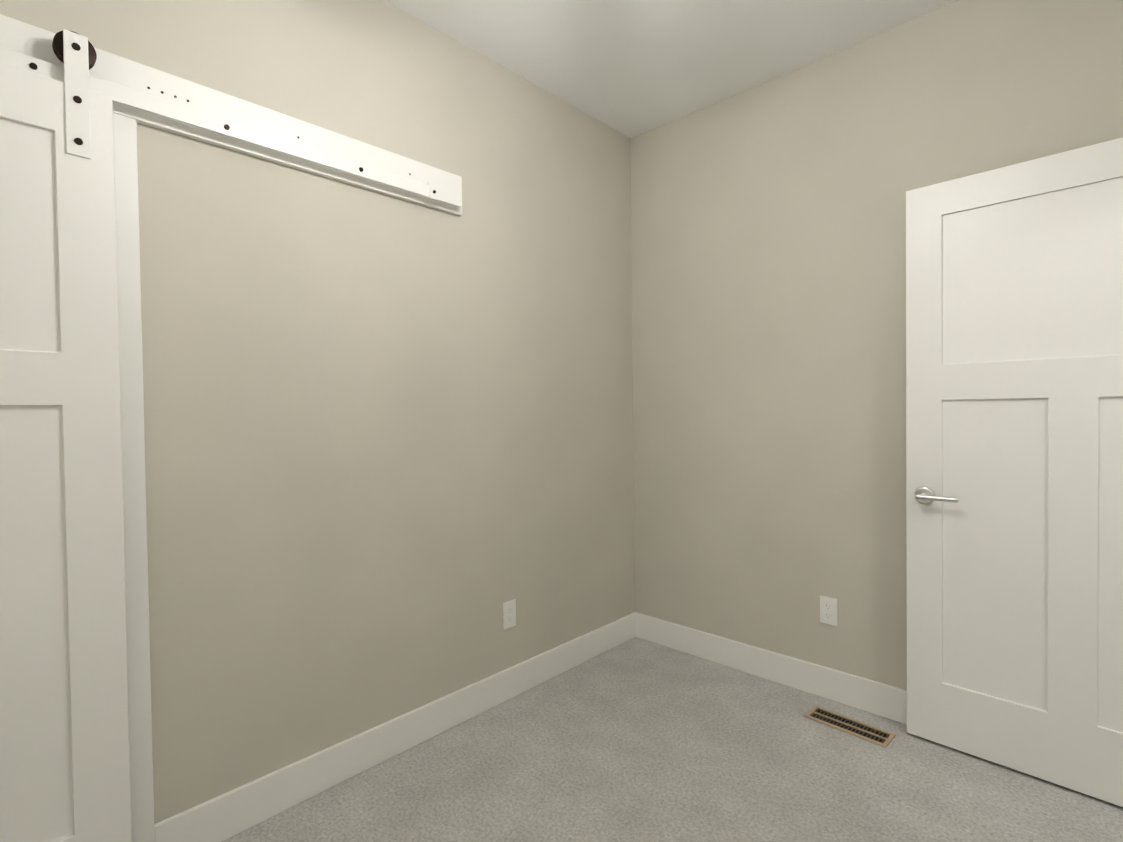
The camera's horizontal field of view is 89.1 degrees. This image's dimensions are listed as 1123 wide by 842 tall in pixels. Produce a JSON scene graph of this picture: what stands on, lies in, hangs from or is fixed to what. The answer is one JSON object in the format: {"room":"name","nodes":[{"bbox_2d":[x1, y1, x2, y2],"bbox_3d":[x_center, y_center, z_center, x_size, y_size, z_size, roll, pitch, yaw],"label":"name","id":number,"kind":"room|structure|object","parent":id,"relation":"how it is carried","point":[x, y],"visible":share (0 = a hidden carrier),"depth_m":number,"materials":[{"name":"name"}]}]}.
{"room":"empty bedroom","nodes":[
{"label":"empty bedroom","id":0,"kind":"room"},
{"bbox_2d":[0,0,634,823],"bbox_3d":[-0.836,-0.140,1.906,0.100,2.717,3.650,0,1,44],"label":"wall","id":1,"kind":"structure","parent":0,"point":[388,456],"depth_m":1.98,"materials":[{"name":"beige paint"}]},
{"bbox_2d":[0,14,461,841],"bbox_3d":[-1.126,0.142,1.483,0.067,2.176,2.185,0,1,44],"label":"door frame","id":2,"kind":"structure","parent":1,"relation":"attached to","point":[148,96],"depth_m":1.52,"materials":[{"name":"white wood"}]},
{"bbox_2d":[0,29,131,841],"bbox_3d":[-1.444,0.151,1.095,0.050,2.150,0.960,0,1,44],"label":"barn door","id":3,"kind":"structure","parent":2,"relation":"hanging from","point":[64,753],"depth_m":1.35,"materials":[{"name":"white wood"}]},
{"bbox_2d":[154,612,637,841],"bbox_3d":[-0.357,1.140,2.331,0.017,0.132,2.168,0,1,44],"label":"baseboard","id":4,"kind":"structure","parent":1,"relation":"attached to","point":[226,815],"depth_m":2.00,"materials":[{"name":"white wood"}]},
{"bbox_2d":[503,599,515,629],"bbox_3d":[-0.225,0.839,2.474,0.008,0.115,0.070,0,1,44],"label":"outlet","id":5,"kind":"object","parent":1,"relation":"attached to","point":[509,614],"visible":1,"depth_m":2.47,"materials":[{"name":"white plastic"}]},
{"bbox_2d":[384,0,958,137],"bbox_3d":[0.479,-1.532,0.612,3.782,0.080,3.650,0,1,44],"label":"ceiling","id":6,"kind":"structure","parent":0,"point":[630,68],"depth_m":2.28,"materials":[{"name":"white paint"}]},
{"bbox_2d":[222,637,1122,841],"bbox_3d":[0.513,1.250,0.660,3.782,0.050,3.650,0,1,44],"label":"floor","id":7,"kind":"structure","parent":0,"point":[635,739],"depth_m":1.91,"materials":[{"name":"carpet"}]},
{"bbox_2d":[804,705,895,747],"bbox_3d":[1.119,1.186,2.224,0.112,0.007,0.300,-2,1,-43],"label":"air vent register","id":8,"kind":"object","parent":7,"relation":"on","point":[860,729],"visible":1,"depth_m":2.21,"materials":[{"name":"beige metal"}]},
{"bbox_2d":[630,0,1122,689],"bbox_3d":[1.757,-0.171,1.886,3.682,2.717,0.100,0,1,44],"label":"wall","id":9,"kind":"structure","parent":0,"point":[768,286],"depth_m":2.46,"materials":[{"name":"beige paint"}]},
{"bbox_2d":[638,613,906,723],"bbox_3d":[1.227,1.120,2.350,2.282,0.132,0.014,0,1,44],"label":"baseboard","id":10,"kind":"structure","parent":9,"relation":"attached to","point":[881,699],"depth_m":2.56,"materials":[{"name":"white wood"}]},
{"bbox_2d":[820,595,837,625],"bbox_3d":[1.138,0.809,2.430,0.070,0.115,0.008,0,1,44],"label":"outlet","id":11,"kind":"object","parent":9,"relation":"attached to","point":[828,610],"visible":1,"depth_m":2.43,"materials":[{"name":"white plastic"}]},
{"bbox_2d":[906,137,1122,806],"bbox_3d":[1.622,0.164,1.803,0.942,2.030,0.098,0,1,44],"label":"door","id":12,"kind":"structure","parent":9,"relation":"in","point":[1014,405],"depth_m":1.90,"materials":[{"name":"white wood"}]}
]}

